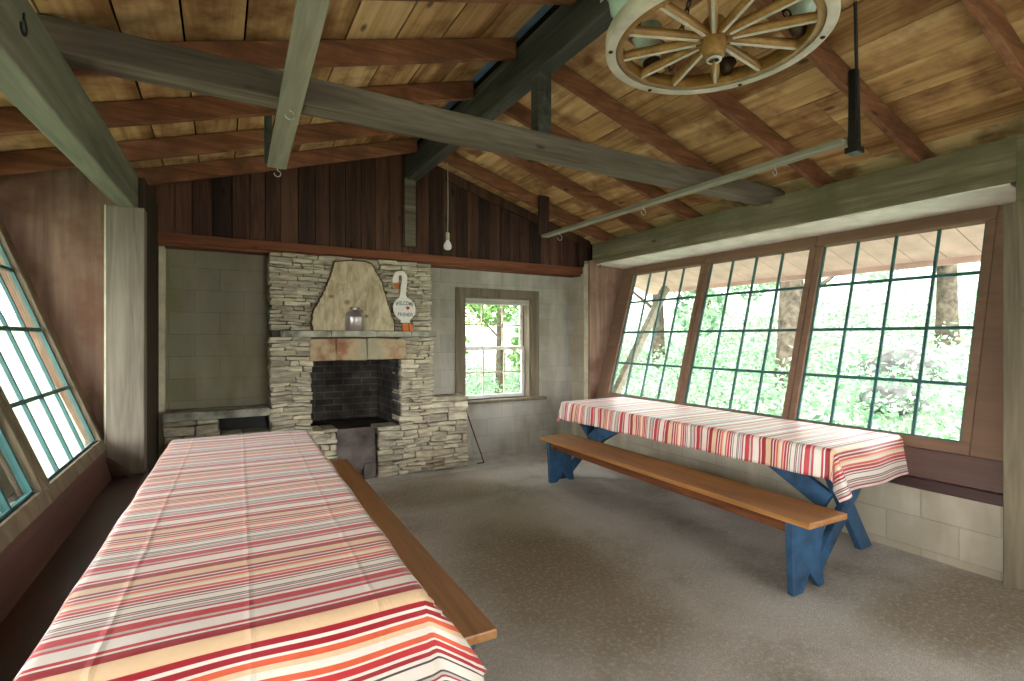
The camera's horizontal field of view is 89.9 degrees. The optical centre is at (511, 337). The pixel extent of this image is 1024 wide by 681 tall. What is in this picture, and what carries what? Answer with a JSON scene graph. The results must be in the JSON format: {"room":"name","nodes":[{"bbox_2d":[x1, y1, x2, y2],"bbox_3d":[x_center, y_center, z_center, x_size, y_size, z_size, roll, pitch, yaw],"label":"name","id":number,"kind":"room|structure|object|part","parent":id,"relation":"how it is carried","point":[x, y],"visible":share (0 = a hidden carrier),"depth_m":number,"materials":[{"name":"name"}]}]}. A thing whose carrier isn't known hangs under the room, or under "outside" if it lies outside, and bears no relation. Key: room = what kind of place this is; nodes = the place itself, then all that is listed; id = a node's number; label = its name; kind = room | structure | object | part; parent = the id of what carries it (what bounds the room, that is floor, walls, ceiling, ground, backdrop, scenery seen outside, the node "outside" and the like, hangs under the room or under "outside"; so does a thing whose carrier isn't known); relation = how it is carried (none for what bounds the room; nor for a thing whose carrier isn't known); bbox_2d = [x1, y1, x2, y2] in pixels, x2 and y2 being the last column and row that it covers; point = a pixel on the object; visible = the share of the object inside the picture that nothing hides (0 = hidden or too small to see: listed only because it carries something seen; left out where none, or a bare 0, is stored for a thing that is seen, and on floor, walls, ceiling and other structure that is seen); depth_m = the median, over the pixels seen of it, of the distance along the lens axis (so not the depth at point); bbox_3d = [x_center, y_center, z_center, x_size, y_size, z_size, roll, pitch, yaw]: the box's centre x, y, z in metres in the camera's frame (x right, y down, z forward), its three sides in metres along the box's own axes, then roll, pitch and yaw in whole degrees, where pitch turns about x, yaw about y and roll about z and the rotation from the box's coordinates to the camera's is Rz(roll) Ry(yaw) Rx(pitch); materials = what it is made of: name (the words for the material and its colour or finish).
{"room":"cabin dining hall","nodes":[
{"label":"cabin dining hall","id":0,"kind":"room"},
{"bbox_2d":[0,451,111,623],"bbox_3d":[-0.894,0.838,0.210,0.115,0.185,7.650,0,0,-30],"label":"wall panel","id":1,"kind":"object","parent":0,"point":[22,561],"visible":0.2,"depth_m":2.16,"materials":[{"name":"brown paint"}]},
{"bbox_2d":[0,398,52,553],"bbox_3d":[-2.052,-0.062,1.628,0.650,1.646,1.204,0,0,-30],"label":"window","id":2,"kind":"structure","parent":1,"relation":"attached to","point":[24,496],"depth_m":2.16,"materials":[{"name":"teal paint"}]},
{"bbox_3d":[-2.056,-0.047,1.626,0.532,1.462,1.100,0,0,-30],"label":"glass pane","id":3,"kind":"part","parent":2,"relation":"part of","materials":[{"name":"clear glass"}]},
{"bbox_2d":[0,168,114,444],"bbox_3d":[-3.223,-0.180,3.297,1.200,2.220,0.040,0,0,-30],"label":"wall","id":4,"kind":"structure","parent":0,"point":[53,220],"depth_m":3.42,"materials":[{"name":"brown wood"}]},
{"bbox_2d":[138,178,158,474],"bbox_3d":[-3.033,0.190,4.096,0.280,2.680,1.080,0,0,-30],"label":"wall","id":5,"kind":"structure","parent":0,"point":[146,200],"depth_m":4.11,"materials":[{"name":"brown wood"}]},
{"bbox_2d":[159,246,165,457],"bbox_3d":[-3.123,0.320,4.582,0.045,2.260,0.135,0,0,-30],"label":"trim","id":6,"kind":"structure","parent":5,"relation":"attached to","point":[162,250],"depth_m":4.53,"materials":[{"name":"paint"}]},
{"bbox_2d":[33,0,560,164],"bbox_3d":[0.891,-1.481,2.032,8.000,1.258,9.250,0,0,-30],"label":"roof","id":7,"kind":"structure","parent":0,"point":[553,8],"depth_m":3.38,"materials":[{"name":"brown wood"}]},
{"bbox_2d":[635,224,984,295],"bbox_3d":[3.825,-0.834,3.731,1.020,0.355,9.100,0,0,-30],"label":"eave","id":8,"kind":"object","parent":7,"relation":"attached to","point":[960,245],"visible":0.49,"depth_m":5.07},
{"bbox_2d":[612,286,669,393],"bbox_3d":[1.690,0.145,6.946,1.162,1.754,0.090,0,0,-30],"label":"brace","id":9,"kind":"object","parent":8,"relation":"attached to","point":[621,381],"visible":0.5,"depth_m":6.94,"materials":[{"name":"grey wood"}]},
{"bbox_2d":[85,249,571,472],"bbox_3d":[-1.304,0.280,5.828,5.500,2.500,0.220,0,0,-30],"label":"wall","id":10,"kind":"structure","parent":0,"point":[217,328],"depth_m":5.04,"materials":[{"name":"paint"}]},
{"bbox_2d":[455,287,546,404],"bbox_3d":[-0.162,0.092,6.415,1.235,1.385,0.310,0,0,-30],"label":"window","id":11,"kind":"structure","parent":10,"relation":"in","point":[528,325],"depth_m":6.45,"materials":[{"name":"white paint"}]},
{"bbox_3d":[-0.229,0.427,6.457,0.886,0.645,0.030,0,0,-30],"label":"sash","id":12,"kind":"part","parent":11,"relation":"part of","materials":[{"name":"glass"}]},
{"bbox_3d":[-0.249,-0.165,6.492,0.886,0.630,0.030,0,0,-30],"label":"sash","id":13,"kind":"part","parent":11,"relation":"part of","materials":[{"name":"clear glass"}]},
{"bbox_3d":[-0.123,0.767,6.431,1.150,0.035,0.300,0,0,-30],"label":"sill","id":14,"kind":"part","parent":11,"relation":"part of","materials":[{"name":"grey wood"}]},
{"bbox_2d":[149,154,591,266],"bbox_3d":[-1.264,-1.450,5.657,7.400,1.200,0.256,0,0,-30],"label":"wall","id":15,"kind":"structure","parent":0,"point":[358,204],"depth_m":5.31,"materials":[{"name":"brown wood"}]},
{"bbox_2d":[157,232,582,277],"bbox_3d":[-1.102,-0.866,5.696,4.660,0.108,0.250,0,0,-30],"label":"trim","id":16,"kind":"structure","parent":15,"relation":"attached to","point":[169,240],"depth_m":5.24,"materials":[{"name":"red wood"}]},
{"bbox_2d":[403,177,415,247],"bbox_3d":[-1.099,-1.345,5.507,0.122,0.730,0.060,0,0,-30],"label":"trim","id":17,"kind":"structure","parent":15,"relation":"attached to","point":[409,186],"depth_m":5.48,"materials":[{"name":"grey wood"}]},
{"bbox_2d":[415,5,552,140],"bbox_3d":[0.971,-2.003,1.761,0.070,0.030,8.500,0,0,-30],"label":"trim","id":18,"kind":"structure","parent":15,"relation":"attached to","point":[544,8],"depth_m":3.37,"materials":[{"name":"blue wood"}]},
{"bbox_2d":[428,166,589,249],"bbox_3d":[-0.007,-1.582,6.208,2.370,0.816,0.038,0,0,-30],"label":"trim","id":19,"kind":"structure","parent":15,"relation":"attached to","point":[454,179],"depth_m":6.08,"materials":[{"name":"wood"}]},
{"bbox_2d":[577,241,587,266],"bbox_3d":[0.924,-1.091,6.705,0.140,0.332,0.060,0,0,-30],"label":"trim","id":20,"kind":"structure","parent":15,"relation":"attached to","point":[582,247],"depth_m":6.67,"materials":[{"name":"brown wood"}]},
{"bbox_2d":[0,203,1008,460],"bbox_3d":[0.976,-0.077,1.648,5.964,1.688,8.300,0,0,-30],"label":"boards","id":21,"kind":"object","parent":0,"point":[987,433],"visible":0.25,"depth_m":3.30,"materials":[{"name":"brown paint"}]},
{"bbox_2d":[0,225,106,500],"bbox_3d":[-2.668,-0.062,2.710,0.650,1.646,1.254,0,0,-30],"label":"window","id":22,"kind":"structure","parent":21,"relation":"attached to","point":[62,477],"depth_m":3.01,"materials":[{"name":"teal paint"}]},
{"bbox_2d":[604,255,706,403],"bbox_3d":[1.646,-0.082,5.934,0.528,1.681,1.149,0,0,-30],"label":"window","id":23,"kind":"structure","parent":21,"relation":"attached to","point":[697,261],"depth_m":5.95,"materials":[{"name":"brown paint"}]},
{"bbox_2d":[788,205,998,455],"bbox_3d":[2.813,-0.082,3.884,0.528,1.681,1.197,0,0,-30],"label":"window","id":24,"kind":"structure","parent":21,"relation":"attached to","point":[988,215],"depth_m":3.73,"materials":[{"name":"brown paint"}]},
{"bbox_2d":[0,0,1023,243],"bbox_3d":[0.974,-1.442,1.887,7.737,1.165,8.917,0,0,-30],"label":"ceiling","id":25,"kind":"structure","parent":0,"point":[930,62],"depth_m":3.18,"materials":[{"name":"brown wood"}]},
{"bbox_2d":[0,122,396,175],"bbox_3d":[-2.270,-1.359,3.624,3.780,1.267,0.045,0,0,-30],"label":"beam","id":26,"kind":"structure","parent":25,"relation":"attached to","point":[52,158],"depth_m":3.59,"materials":[{"name":"red wood"}]},
{"bbox_2d":[0,81,473,136],"bbox_3d":[-1.946,-1.359,3.055,3.780,1.267,0.045,0,0,-30],"label":"beam","id":27,"kind":"structure","parent":25,"relation":"attached to","point":[127,113],"depth_m":3.05,"materials":[{"name":"red wood"}]},
{"bbox_2d":[134,138,416,185],"bbox_3d":[-2.594,-1.359,4.193,3.780,1.267,0.045,0,0,-30],"label":"beam","id":28,"kind":"structure","parent":25,"relation":"attached to","point":[153,176],"depth_m":4.41,"materials":[{"name":"red wood"}]},
{"bbox_2d":[71,38,515,76],"bbox_3d":[-1.622,-1.359,2.486,3.780,1.267,0.045,0,0,-30],"label":"beam","id":29,"kind":"structure","parent":25,"relation":"attached to","point":[353,52],"depth_m":2.93,"materials":[{"name":"red wood"}]},
{"bbox_2d":[380,0,575,4],"bbox_3d":[-1.298,-1.359,1.916,3.780,1.267,0.045,0,0,-30],"label":"beam","id":30,"kind":"structure","parent":25,"relation":"attached to","point":[537,2],"depth_m":2.66,"materials":[{"name":"red wood"}]},
{"bbox_2d":[442,152,616,241],"bbox_3d":[0.813,-1.359,6.133,3.780,1.267,0.045,0,0,-30],"label":"beam","id":31,"kind":"structure","parent":25,"relation":"attached to","point":[454,160],"depth_m":5.67,"materials":[{"name":"red wood"}]},
{"bbox_2d":[444,162,451,249],"bbox_3d":[-0.660,-1.350,5.263,0.086,0.900,0.086,0,0,-30],"label":"hanging light bulb","id":32,"kind":"object","parent":31,"relation":"hanging from","point":[447,245],"visible":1,"depth_m":5.25,"materials":[{"name":"glass"}]},
{"bbox_3d":[-0.658,-1.435,5.264,0.012,0.730,0.007,0,0,-30],"label":"cord","id":33,"kind":"part","parent":32,"relation":"part of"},
{"bbox_2d":[446,232,449,239],"bbox_3d":[-0.660,-1.045,5.263,0.040,0.080,0.040,0,0,-30],"label":"socket","id":34,"kind":"object","parent":32,"relation":"attached to","point":[447,233],"depth_m":5.25,"materials":[{"name":"paint"}]},
{"bbox_3d":[-0.660,-0.955,5.263,0.086,0.110,0.086,0,0,-30],"label":"bulb","id":35,"kind":"part","parent":32,"relation":"part of","materials":[{"name":"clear glass"}]},
{"bbox_2d":[494,153,655,231],"bbox_3d":[1.137,-1.359,5.563,3.780,1.267,0.045,0,0,-30],"label":"beam","id":36,"kind":"structure","parent":25,"relation":"attached to","point":[538,169],"depth_m":5.27,"materials":[{"name":"red wood"}]},
{"bbox_2d":[503,102,703,220],"bbox_3d":[1.461,-1.359,4.994,3.780,1.267,0.045,0,0,-30],"label":"beam","id":37,"kind":"structure","parent":25,"relation":"attached to","point":[517,111],"depth_m":4.82,"materials":[{"name":"red wood"}]},
{"bbox_2d":[551,64,747,205],"bbox_3d":[1.785,-1.359,4.425,3.780,1.267,0.045,0,0,-30],"label":"beam","id":38,"kind":"structure","parent":25,"relation":"attached to","point":[564,76],"depth_m":3.88,"materials":[{"name":"red wood"}]},
{"bbox_2d":[538,68,863,240],"bbox_3d":[1.167,-1.318,4.361,0.142,0.553,3.285,0,0,-30],"label":"rail","id":39,"kind":"object","parent":25,"relation":"hanging from","point":[854,147],"visible":0.99,"depth_m":3.53,"materials":[{"name":"grey metal"}]},
{"bbox_2d":[627,39,836,187],"bbox_3d":[2.109,-1.359,3.856,3.780,1.267,0.045,0,0,-30],"label":"beam","id":40,"kind":"structure","parent":25,"relation":"attached to","point":[722,101],"depth_m":3.61,"materials":[{"name":"red wood"}]},
{"bbox_2d":[752,0,935,162],"bbox_3d":[2.433,-1.359,3.286,3.780,1.267,0.045,0,0,-30],"label":"beam","id":41,"kind":"structure","parent":25,"relation":"attached to","point":[823,57],"depth_m":3.12,"materials":[{"name":"red wood"}]},
{"bbox_2d":[853,1,860,140],"bbox_3d":[1.859,-1.421,2.768,0.023,0.582,0.419,0,0,36],"label":"cable","id":42,"kind":"object","parent":25,"relation":"hanging from","point":[855,15],"visible":1,"depth_m":2.80,"materials":[{"name":"black metal"}]},
{"bbox_2d":[961,0,1023,89],"bbox_3d":[2.757,-1.359,2.717,3.780,1.267,0.045,0,0,-30],"label":"beam","id":43,"kind":"structure","parent":25,"relation":"attached to","point":[987,14],"depth_m":2.47,"materials":[{"name":"red wood"}]},
{"bbox_2d":[572,261,587,436],"bbox_3d":[1.050,0.265,6.869,0.380,2.530,0.300,0,0,-30],"label":"wall","id":44,"kind":"structure","parent":0,"point":[577,282],"depth_m":6.78,"materials":[{"name":"grey concrete"}]},
{"bbox_2d":[588,260,623,398],"bbox_3d":[1.348,-0.060,6.647,0.880,1.980,0.040,0,0,-30],"label":"wall","id":45,"kind":"structure","parent":0,"point":[604,282],"depth_m":6.48,"materials":[{"name":"brown wood"}]},
{"bbox_2d":[597,183,1015,268],"bbox_3d":[2.246,-0.928,4.897,0.490,0.067,3.890,0,0,-30],"label":"trim","id":46,"kind":"structure","parent":45,"relation":"attached to","point":[1004,193],"depth_m":4.07,"materials":[{"name":"beige wood"}]},
{"bbox_2d":[361,449,1023,680],"bbox_3d":[0.828,1.490,2.082,5.500,0.080,9.200,0,0,-30],"label":"floor","id":47,"kind":"structure","parent":0,"point":[601,573],"depth_m":2.92,"materials":[{"name":"grey concrete"}]},
{"bbox_2d":[163,404,269,450],"bbox_3d":[-2.697,1.051,4.715,0.839,0.802,0.325,0,0,-30],"label":"stone ledge","id":48,"kind":"object","parent":47,"relation":"on","point":[189,423],"visible":0.23,"depth_m":4.60,"materials":[{"name":"grey stone"}]},
{"bbox_2d":[267,252,468,478],"bbox_3d":[-1.586,0.319,5.671,2.059,2.266,1.174,0,0,-30],"label":"fireplace","id":49,"kind":"object","parent":47,"relation":"on","point":[372,391],"visible":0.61,"depth_m":5.40,"materials":[{"name":"stone"}]},
{"bbox_2d":[310,260,394,330],"bbox_3d":[-1.588,-0.427,5.135,0.823,0.715,0.099,0,0,-30],"label":"slice","id":50,"kind":"object","parent":49,"relation":"on","point":[350,283],"visible":0.97,"depth_m":5.11,"materials":[{"name":"brown wood"}]},
{"bbox_2d":[345,307,363,330],"bbox_3d":[-1.550,-0.187,5.061,0.178,0.232,0.174,0,0,-30],"label":"jar","id":51,"kind":"object","parent":49,"relation":"on","point":[354,319],"visible":1,"depth_m":5.00,"materials":[{"name":"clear metal"}]},
{"bbox_3d":[-1.592,1.170,5.253,0.400,0.500,0.015,0,0,-30],"label":"ash door","id":52,"kind":"part","parent":49,"relation":"part of","materials":[{"name":"metal"}]},
{"bbox_2d":[280,331,435,336],"bbox_3d":[-1.540,-0.041,5.239,1.512,0.067,0.377,0,0,-30],"label":"mantel shelf","id":53,"kind":"object","parent":49,"relation":"attached to","point":[282,333],"depth_m":5.05,"materials":[{"name":"grey stone"}]},
{"bbox_2d":[392,271,414,330],"bbox_3d":[-1.139,-0.388,5.402,0.246,0.638,0.054,0,0,-30],"label":"sign","id":54,"kind":"object","parent":49,"relation":"on","point":[403,307],"visible":0.96,"depth_m":5.39,"materials":[{"name":"white paint"}]},
{"bbox_2d":[330,459,496,650],"bbox_3d":[-0.865,1.225,2.919,0.360,0.450,2.800,0,0,-28],"label":"bench","id":55,"kind":"object","parent":47,"relation":"on","point":[473,625],"visible":0.16,"depth_m":2.23,"materials":[{"name":"brown wood"}]},
{"bbox_2d":[460,393,483,463],"bbox_3d":[-0.492,1.019,5.981,0.346,0.862,0.081,0,0,23],"label":"fire poker","id":56,"kind":"object","parent":47,"relation":"on","point":[460,393],"visible":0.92,"depth_m":5.98,"materials":[{"name":"black metal"}]},
{"bbox_2d":[540,433,846,596],"bbox_3d":[1.099,1.225,4.077,0.360,0.450,2.800,0,0,-28],"label":"bench","id":57,"kind":"object","parent":47,"relation":"on","point":[803,523],"visible":1,"depth_m":3.34,"materials":[{"name":"brown wood"}]},
{"bbox_3d":[0.501,1.243,5.198,0.335,0.414,0.040,0,0,-28],"label":"leg","id":58,"kind":"part","parent":57,"relation":"part of","materials":[{"name":"blue paint"}]},
{"bbox_3d":[1.099,1.018,4.077,0.360,0.035,2.800,0,0,-28],"label":"seat","id":59,"kind":"part","parent":57,"relation":"part of","materials":[{"name":"brown wood"}]},
{"bbox_3d":[1.696,1.243,2.956,0.335,0.414,0.040,0,0,-28],"label":"leg","id":60,"kind":"part","parent":57,"relation":"part of","materials":[{"name":"blue paint"}]},
{"bbox_2d":[559,424,871,578],"bbox_3d":[1.540,1.067,4.475,1.031,0.765,2.720,0,0,-31],"label":"picnic table","id":61,"kind":"object","parent":47,"relation":"on","point":[810,487],"visible":0.16,"depth_m":3.47,"materials":[{"name":"blue wood"}]},
{"bbox_3d":[0.861,1.087,5.523,0.956,0.725,0.042,0,0,-31],"label":"leg","id":62,"kind":"part","parent":61,"relation":"part of","materials":[{"name":"blue paint"}]},
{"bbox_3d":[0.898,1.087,5.597,0.677,0.725,0.042,0,0,-31],"label":"leg","id":63,"kind":"part","parent":61,"relation":"part of","materials":[{"name":"blue paint"}]},
{"bbox_2d":[557,397,908,502],"bbox_3d":[1.614,0.828,4.485,0.930,0.307,2.924,0,0,-31],"label":"tablecloth","id":64,"kind":"object","parent":61,"relation":"on","point":[852,459],"visible":1,"depth_m":3.69,"materials":[{"name":"red fabric"}]},
{"bbox_3d":[2.179,1.087,3.351,0.956,0.725,0.042,0,0,-31],"label":"leg","id":65,"kind":"part","parent":61,"relation":"part of","materials":[{"name":"blue paint"}]},
{"bbox_3d":[2.216,1.087,3.425,0.677,0.725,0.042,0,0,-31],"label":"leg","id":66,"kind":"part","parent":61,"relation":"part of","materials":[{"name":"blue paint"}]},
{"bbox_2d":[1003,201,1023,591],"bbox_3d":[3.031,0.334,2.945,0.218,2.233,0.260,0,0,-30],"label":"column","id":67,"kind":"structure","parent":47,"relation":"on","point":[1013,213],"depth_m":2.96,"materials":[{"name":"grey wood"}]},
{"bbox_2d":[1016,133,1023,201],"bbox_3d":[3.162,-0.995,2.930,0.205,0.420,0.365,0,0,-30],"label":"beam","id":68,"kind":"structure","parent":67,"relation":"on","point":[1019,137],"depth_m":3.02,"materials":[{"name":"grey wood"}]},
{"bbox_2d":[592,136,1015,267],"bbox_3d":[3.158,-1.034,2.919,0.183,0.327,8.350,0,0,-30],"label":"header beam","id":69,"kind":"structure","parent":68,"relation":"on","point":[994,163],"depth_m":3.89,"materials":[{"name":"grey wood"}]},
{"bbox_2d":[36,13,784,205],"bbox_3d":[0.161,-1.225,3.285,5.030,0.140,0.140,0,0,-30],"label":"tie beam","id":70,"kind":"structure","parent":69,"relation":"on","point":[85,47],"depth_m":2.68,"materials":[{"name":"grey wood"}]},
{"bbox_2d":[264,0,329,176],"bbox_3d":[-0.861,-1.301,2.104,0.131,0.487,3.051,0,0,-29],"label":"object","id":71,"kind":"structure","parent":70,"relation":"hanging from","point":[309,18],"depth_m":2.24,"materials":[{"name":"grey wood"}]},
{"bbox_2d":[531,70,550,133],"bbox_3d":[0.187,-1.496,3.300,0.100,0.401,0.090,0,0,-30],"label":"column","id":72,"kind":"structure","parent":70,"relation":"on","point":[540,80],"depth_m":3.26,"materials":[{"name":"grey wood"}]},
{"bbox_2d":[405,0,612,181],"bbox_3d":[1.012,-1.823,1.830,0.140,0.255,8.580,0,0,-30],"label":"ridge beam","id":73,"kind":"structure","parent":72,"relation":"on","point":[571,28],"depth_m":3.33,"materials":[{"name":"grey wood"}]},
{"bbox_2d":[606,0,840,94],"bbox_3d":[0.827,-1.390,2.099,0.874,0.612,0.898,0,0,42],"label":"chandelier","id":74,"kind":"object","parent":73,"relation":"hanging from","point":[719,40],"visible":1,"depth_m":2.10,"materials":[{"name":"paint"}]},
{"bbox_3d":[0.448,-1.376,2.102,0.156,0.184,0.152,0,0,-38],"label":"lamp shade","id":75,"kind":"part","parent":74,"relation":"part of","materials":[{"name":"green glass"}]},
{"bbox_3d":[0.641,-1.376,2.427,0.148,0.184,0.159,0,0,-38],"label":"lamp shade","id":76,"kind":"part","parent":74,"relation":"part of","materials":[{"name":"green glass"}]},
{"bbox_3d":[0.777,-1.468,2.256,0.031,0.458,0.280,0,0,-18],"label":"chain","id":77,"kind":"part","parent":74,"relation":"part of","materials":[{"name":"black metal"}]},
{"bbox_3d":[0.828,-1.115,2.103,0.014,0.060,0.014,0,0,-38],"label":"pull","id":78,"kind":"part","parent":74,"relation":"part of","materials":[{"name":"gold metal"}]},
{"bbox_3d":[1.016,-1.376,2.427,0.158,0.184,0.147,0,0,-38],"label":"lamp shade","id":79,"kind":"part","parent":74,"relation":"part of","materials":[{"name":"glass"}]},
{"bbox_3d":[0.988,-1.468,2.064,0.280,0.458,0.031,0,0,12],"label":"chain","id":80,"kind":"part","parent":74,"relation":"part of","materials":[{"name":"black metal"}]},
{"bbox_3d":[1.206,-1.376,2.096,0.156,0.184,0.152,0,0,-38],"label":"lamp shade","id":81,"kind":"part","parent":74,"relation":"part of","materials":[{"name":"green glass"}]},
{"bbox_3d":[-1.249,1.067,2.396,0.887,0.765,2.720,0,0,-28],"label":"picnic table","id":82,"kind":"object","parent":47,"relation":"on","visible":0},
{"bbox_2d":[13,430,486,680],"bbox_3d":[-1.207,0.820,2.330,1.070,0.292,3.028,0,0,-28],"label":"tablecloth","id":83,"kind":"object","parent":82,"relation":"on","point":[243,557],"visible":1,"depth_m":1.37,"materials":[{"name":"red fabric"}]},
{"bbox_2d":[582,426,1002,580],"bbox_3d":[3.087,1.262,2.966,0.200,0.535,8.500,0,0,-30],"label":"wall","id":84,"kind":"structure","parent":0,"point":[962,533],"depth_m":3.47,"materials":[{"name":"grey concrete"}]},
{"bbox_2d":[584,264,587,399],"bbox_3d":[1.020,0.250,6.582,0.115,2.400,0.170,0,0,-30],"label":"trim","id":85,"kind":"structure","parent":84,"relation":"attached to","point":[585,265],"depth_m":6.59,"materials":[{"name":"paint"}]},
{"bbox_2d":[888,475,1002,506],"bbox_3d":[3.095,0.960,2.872,0.220,0.070,8.330,0,0,-30],"label":"ledge","id":86,"kind":"object","parent":84,"relation":"on","point":[979,495],"depth_m":3.23,"materials":[{"name":"brown paint"}]},
{"bbox_2d":[594,397,1002,492],"bbox_3d":[3.095,0.838,2.855,0.115,0.185,8.300,0,0,-30],"label":"wall panel","id":87,"kind":"object","parent":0,"point":[969,471],"visible":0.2,"depth_m":3.26,"materials":[{"name":"brown paint"}]},
{"bbox_2d":[678,236,817,419],"bbox_3d":[2.224,-0.082,4.919,0.528,1.681,1.174,0,0,-30],"label":"window","id":88,"kind":"structure","parent":87,"relation":"attached to","point":[809,243],"depth_m":4.89,"materials":[{"name":"brown paint"}]},
{"bbox_3d":[-0.930,1.262,0.305,0.325,0.535,7.850,0,0,-30],"label":"wall","id":89,"kind":"structure","parent":0,"visible":0},
{"bbox_2d":[0,468,147,680],"bbox_3d":[-0.853,0.960,0.251,0.345,0.070,7.680,0,0,-30],"label":"ledge","id":90,"kind":"object","parent":89,"relation":"on","point":[26,624],"visible":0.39,"depth_m":1.97,"materials":[{"name":"brown paint"}]},
{"bbox_2d":[106,457,130,477],"bbox_3d":[-2.681,0.822,3.373,0.276,0.199,0.075,0,0,-30],"label":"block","id":91,"kind":"object","parent":90,"relation":"on","point":[116,470],"visible":0.38,"depth_m":3.38,"materials":[{"name":"brown wood"}]},
{"bbox_2d":[104,204,146,473],"bbox_3d":[-2.652,0.018,3.525,0.222,1.815,0.150,0,0,-30],"label":"column","id":92,"kind":"structure","parent":90,"relation":"on","point":[125,228],"depth_m":3.47,"materials":[{"name":"grey wood"}]},
{"bbox_2d":[0,0,137,207],"bbox_3d":[-0.859,-0.951,0.223,0.168,0.382,7.646,0,0,-28],"label":"header beam","id":93,"kind":"structure","parent":92,"relation":"on","point":[35,76],"depth_m":2.00,"materials":[{"name":"grey wood"}]},
{"label":"outside","id":94,"kind":"structure","parent":0,"visible":0},
{"bbox_2d":[0,262,979,476],"bbox_3d":[-1.845,-1.556,9.306,54.000,6.726,50.000,0,0,-30],"label":"outdoor background","id":95,"kind":"structure","parent":94,"point":[7,349],"depth_m":11.85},
{"bbox_2d":[466,304,519,393],"bbox_3d":[-0.730,-1.613,11.098,4.032,6.505,5.066,0,0,-37],"label":"tree","id":96,"kind":"object","parent":95,"relation":"on","point":[488,311],"visible":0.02,"depth_m":10.84,"materials":[{"name":"green plant"}]},
{"bbox_2d":[511,306,518,329],"bbox_3d":[0.243,-2.631,18.166,4.633,7.000,4.723,0,0,16],"label":"tree","id":97,"kind":"object","parent":95,"relation":"on","point":[516,317],"visible":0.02,"depth_m":18.88,"materials":[{"name":"green plant"}]},
{"bbox_2d":[633,289,729,367],"bbox_3d":[3.772,-2.508,12.688,4.633,7.003,4.723,0,0,-37],"label":"tree","id":98,"kind":"object","parent":95,"relation":"on","point":[659,338],"visible":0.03,"depth_m":12.02,"materials":[{"name":"green plant"}]},
{"bbox_2d":[466,269,976,439],"bbox_3d":[-0.168,0.002,7.378,23.106,3.410,15.091,0,0,-30],"label":"foliage","id":99,"kind":"object","parent":95,"relation":"on","point":[853,384],"visible":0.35,"depth_m":8.79,"materials":[{"name":"green plant"}]},
{"bbox_2d":[705,282,779,313],"bbox_3d":[6.914,-3.963,18.286,4.524,6.953,4.711,0,0,-16],"label":"tree","id":100,"kind":"object","parent":95,"relation":"on","point":[774,282],"visible":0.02,"depth_m":18.05,"materials":[{"name":"green plant"}]},
{"bbox_2d":[774,276,834,387],"bbox_3d":[4.570,-2.752,9.446,4.032,7.722,5.066,0,0,-8],"label":"tree","id":101,"kind":"object","parent":95,"relation":"on","point":[789,300],"visible":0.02,"depth_m":8.93,"materials":[{"name":"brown plant"}]},
{"bbox_2d":[729,270,900,301],"bbox_3d":[7.200,-3.459,13.162,4.723,7.003,4.633,0,0,38],"label":"tree","id":102,"kind":"object","parent":95,"relation":"on","point":[880,275],"visible":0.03,"depth_m":13.50,"materials":[{"name":"green plant"}]},
{"bbox_2d":[859,385,929,415],"bbox_3d":[5.185,0.883,7.023,0.624,0.492,0.736,0,0,-13],"label":"boulder","id":103,"kind":"object","parent":95,"relation":"on","point":[902,389],"visible":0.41,"depth_m":6.84,"materials":[{"name":"grey stone"}]},
{"bbox_2d":[857,348,950,382],"bbox_3d":[6.355,0.502,8.306,0.829,0.694,1.254,0,0,-30],"label":"boulder","id":104,"kind":"object","parent":95,"relation":"on","point":[886,358],"visible":0.31,"depth_m":8.12,"materials":[{"name":"grey stone"}]},
{"bbox_2d":[933,264,960,347],"bbox_3d":[7.867,-3.423,9.278,4.687,7.706,4.573,0,0,-44],"label":"tree","id":105,"kind":"object","parent":95,"relation":"on","point":[947,311],"visible":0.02,"depth_m":9.23,"materials":[{"name":"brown plant"}]}
]}

